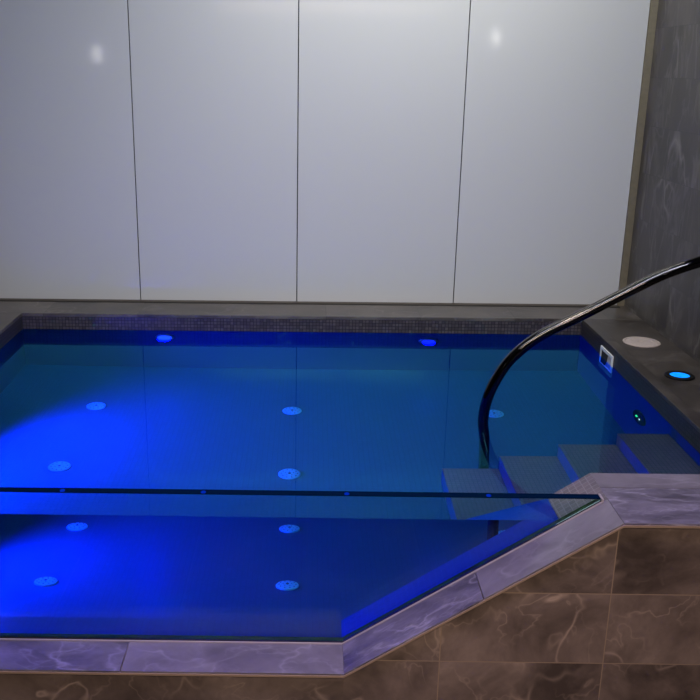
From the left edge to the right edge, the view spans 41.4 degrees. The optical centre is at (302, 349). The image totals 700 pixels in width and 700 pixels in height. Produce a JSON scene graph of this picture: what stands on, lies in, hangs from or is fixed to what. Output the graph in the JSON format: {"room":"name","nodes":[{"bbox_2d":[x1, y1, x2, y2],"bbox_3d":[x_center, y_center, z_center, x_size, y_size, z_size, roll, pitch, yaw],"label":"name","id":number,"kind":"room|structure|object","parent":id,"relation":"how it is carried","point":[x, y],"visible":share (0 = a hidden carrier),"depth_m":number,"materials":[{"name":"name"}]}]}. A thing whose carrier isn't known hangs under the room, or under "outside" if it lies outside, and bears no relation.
{"room":"indoor swimming pool","nodes":[
{"label":"indoor swimming pool","id":0,"kind":"room"},
{"bbox_2d":[0,313,21,333],"bbox_3d":[-2.389,0.104,4.537,1.357,0.020,2.228,1,17,0],"label":"deck","id":1,"kind":"object","parent":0,"point":[6,319],"visible":1,"depth_m":5.45,"materials":[{"name":"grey stone"}]},
{"bbox_2d":[0,299,641,321],"bbox_3d":[-0.503,-0.258,5.775,5.104,0.020,0.390,1,17,0],"label":"deck","id":2,"kind":"object","parent":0,"point":[27,308],"visible":0.79,"depth_m":5.68,"materials":[{"name":"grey stone"}]},
{"bbox_2d":[0,528,699,699],"bbox_3d":[-0.435,1.037,3.317,5.304,1.042,0.175,1,17,0],"label":"tiled wall","id":3,"kind":"structure","parent":0,"point":[618,618],"depth_m":3.22,"materials":[{"name":"brown stone"}]},
{"bbox_2d":[0,640,128,672],"bbox_3d":[-1.186,1.101,3.343,1.088,0.008,0.179,1,17,0],"label":"pool coping","id":4,"kind":"structure","parent":3,"relation":"on","point":[15,655],"depth_m":3.33,"materials":[{"name":"grey stone"}]},
{"bbox_2d":[120,642,343,675],"bbox_3d":[-0.247,1.111,3.336,0.786,0.008,0.179,1,17,0],"label":"coping","id":5,"kind":"object","parent":3,"relation":"on","point":[140,657],"visible":1,"depth_m":3.33,"materials":[{"name":"stone"}]},
{"bbox_2d":[0,525,699,677],"bbox_3d":[0.244,0.862,3.162,3.947,0.608,0.009,1,17,0],"label":"trim","id":6,"kind":"structure","parent":3,"relation":"attached to","point":[623,526],"depth_m":3.24,"materials":[{"name":"metal"}]},
{"bbox_2d":[343,573,482,674],"bbox_3d":[0.383,0.971,3.286,0.468,0.315,0.179,1,17,0],"label":"coping","id":7,"kind":"object","parent":3,"relation":"on","point":[462,595],"visible":1,"depth_m":3.27,"materials":[{"name":"grey stone"}]},
{"bbox_2d":[475,500,623,599],"bbox_3d":[0.844,0.689,3.195,0.443,0.298,0.179,1,17,0],"label":"coping","id":8,"kind":"object","parent":3,"relation":"on","point":[602,519],"visible":1,"depth_m":3.18,"materials":[{"name":"stone"}]},
{"bbox_2d":[600,488,699,525],"bbox_3d":[1.645,0.544,3.191,1.153,0.008,0.272,1,17,0],"label":"coping","id":9,"kind":"object","parent":3,"relation":"on","point":[634,506],"visible":1,"depth_m":3.19,"materials":[{"name":"grey stone"}]},
{"bbox_2d":[582,319,699,432],"bbox_3d":[1.855,0.150,4.506,0.361,0.020,2.228,1,17,0],"label":"deck","id":10,"kind":"object","parent":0,"point":[651,364],"visible":0.79,"depth_m":4.77,"materials":[{"name":"stone"}]},
{"bbox_2d":[623,337,660,347],"bbox_3d":[1.871,-0.045,5.101,0.198,0.006,0.198,1,17,0],"label":"access hatch","id":11,"kind":"object","parent":10,"relation":"on","point":[645,342],"visible":1,"depth_m":5.08,"materials":[{"name":"beige plastic"}]},
{"bbox_2d":[664,370,694,380],"bbox_3d":[1.852,0.125,4.538,0.140,0.009,0.140,1,17,0],"label":"light","id":12,"kind":"object","parent":10,"relation":"on","point":[675,375],"visible":1,"depth_m":4.53,"materials":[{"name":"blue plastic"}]},
{"bbox_2d":[624,0,699,363],"bbox_3d":[2.144,-0.694,4.334,0.200,3.800,2.838,1,17,0],"label":"wall","id":13,"kind":"structure","parent":0,"point":[666,226],"depth_m":5.13,"materials":[{"name":"stone"}]},
{"bbox_3d":[-0.026,0.991,4.680,3.686,0.140,2.725,1,17,0],"label":"floor","id":14,"kind":"structure","parent":0,"visible":0},
{"bbox_2d":[0,329,699,493],"bbox_3d":[-0.023,0.583,4.568,3.394,0.714,2.410,1,17,0],"label":"pool water","id":15,"kind":"object","parent":14,"relation":"on","point":[121,409],"visible":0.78,"depth_m":4.28,"materials":[{"name":"blue liquid"}]},
{"bbox_2d":[478,256,699,419],"bbox_3d":[1.386,0.290,4.236,1.158,1.483,0.090,1,17,0],"label":"handrail","id":16,"kind":"object","parent":14,"relation":"on","point":[665,273],"visible":0.7,"depth_m":4.09,"materials":[{"name":"metal"}]},
{"bbox_3d":[-0.841,1.191,3.574,1.977,0.310,0.218,1,17,0],"label":"ledge","id":17,"kind":"object","parent":14,"relation":"on","visible":0},
{"bbox_2d":[0,487,603,644],"bbox_3d":[-0.336,0.786,3.349,2.777,0.604,0.047,1,17,0],"label":"glass panel","id":18,"kind":"object","parent":17,"relation":"on","point":[77,564],"visible":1,"depth_m":3.32,"materials":[{"name":"clear glass"}]},
{"bbox_3d":[-0.010,0.277,5.808,3.686,0.846,0.150,1,17,0],"label":"wall","id":19,"kind":"structure","parent":0,"visible":0},
{"bbox_2d":[22,316,581,334],"bbox_3d":[-0.006,-0.168,5.672,3.686,0.084,0.150,1,17,0],"label":"waterline band","id":20,"kind":"object","parent":19,"relation":"on","point":[29,322],"visible":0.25,"depth_m":5.60,"materials":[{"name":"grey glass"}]},
{"bbox_3d":[-1.790,0.605,4.684,0.150,0.846,2.228,1,17,0],"label":"wall","id":21,"kind":"structure","parent":0,"visible":0},
{"bbox_2d":[0,316,22,348],"bbox_3d":[-1.786,0.161,4.548,0.150,0.084,2.228,1,17,0],"label":"waterline band","id":22,"kind":"object","parent":21,"relation":"on","point":[16,327],"visible":0.67,"depth_m":5.41,"materials":[{"name":"tile"}]},
{"bbox_3d":[1.745,0.644,4.658,0.150,0.846,2.228,1,17,0],"label":"wall","id":23,"kind":"structure","parent":0,"visible":0},
{"bbox_2d":[600,345,613,366],"bbox_3d":[1.675,0.086,5.106,0.010,0.170,0.210,1,17,0],"label":"skimmer","id":24,"kind":"object","parent":23,"relation":"attached to","point":[606,355],"visible":0.5,"depth_m":5.08,"materials":[{"name":"white plastic"}]},
{"bbox_2d":[581,323,699,452],"bbox_3d":[1.749,0.199,4.522,0.150,0.084,2.228,1,17,0],"label":"waterline band","id":25,"kind":"object","parent":23,"relation":"on","point":[652,397],"visible":0.44,"depth_m":4.46,"materials":[{"name":"tile"}]},
{"bbox_3d":[0.954,0.973,3.488,1.609,0.808,0.218,1,17,0],"label":"ledge","id":26,"kind":"object","parent":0,"visible":0},
{"bbox_2d":[553,473,607,500],"bbox_3d":[1.339,0.542,3.352,0.846,0.102,0.218,1,17,0],"label":"ledge","id":27,"kind":"object","parent":26,"relation":"on","point":[586,484],"visible":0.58,"depth_m":3.40,"materials":[{"name":"tile"}]},
{"bbox_2d":[590,473,699,488],"bbox_3d":[1.547,0.485,3.382,0.953,0.008,0.123,1,17,0],"label":"coping","id":28,"kind":"object","parent":27,"relation":"on","point":[604,480],"visible":1,"depth_m":3.38,"materials":[{"name":"stone"}]},
{"bbox_3d":[0.155,-1.161,5.807,6.800,3.800,0.212,1,17,0],"label":"wall","id":29,"kind":"structure","parent":0,"visible":0},
{"bbox_2d":[128,0,470,300],"bbox_3d":[-0.510,-1.638,5.548,5.062,2.748,0.018,1,17,0],"label":"backing","id":30,"kind":"object","parent":29,"relation":"attached to","point":[298,0],"visible":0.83,"depth_m":5.66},
{"bbox_2d":[0,0,140,299],"bbox_3d":[-1.525,-1.638,5.536,0.994,2.737,0.018,1,17,0],"label":"wall panel","id":31,"kind":"object","parent":30,"relation":"attached to","point":[69,228],"visible":1,"depth_m":5.66,"materials":[{"name":"white paint"}]},
{"bbox_2d":[128,0,297,300],"bbox_3d":[-0.525,-1.627,5.528,0.994,2.737,0.018,1,17,0],"label":"wall panel","id":32,"kind":"object","parent":30,"relation":"attached to","point":[215,82],"visible":1,"depth_m":5.64,"materials":[{"name":"white paint"}]},
{"bbox_2d":[297,0,469,302],"bbox_3d":[0.475,-1.617,5.521,0.994,2.737,0.018,1,17,0],"label":"wall panel","id":33,"kind":"object","parent":30,"relation":"attached to","point":[382,82],"visible":1,"depth_m":5.63,"materials":[{"name":"white paint"}]},
{"bbox_2d":[453,0,649,304],"bbox_3d":[1.498,-1.605,5.513,1.040,2.737,0.018,1,17,0],"label":"wall panel","id":34,"kind":"object","parent":30,"relation":"attached to","point":[553,87],"visible":0.95,"depth_m":5.62,"materials":[{"name":"white paint"}]},
{"bbox_2d":[0,298,619,307],"bbox_3d":[-0.522,-0.308,5.898,5.062,0.004,0.044,1,17,0],"label":"trim","id":35,"kind":"structure","parent":29,"relation":"attached to","point":[0,298],"depth_m":5.89,"materials":[{"name":"grey metal"}]},
{"bbox_2d":[617,0,658,305],"bbox_3d":[2.041,-1.604,5.513,0.042,2.750,0.052,1,17,0],"label":"trim","id":36,"kind":"structure","parent":29,"relation":"attached to","point":[653,10],"depth_m":5.60,"materials":[{"name":"brown metal"}]}
]}

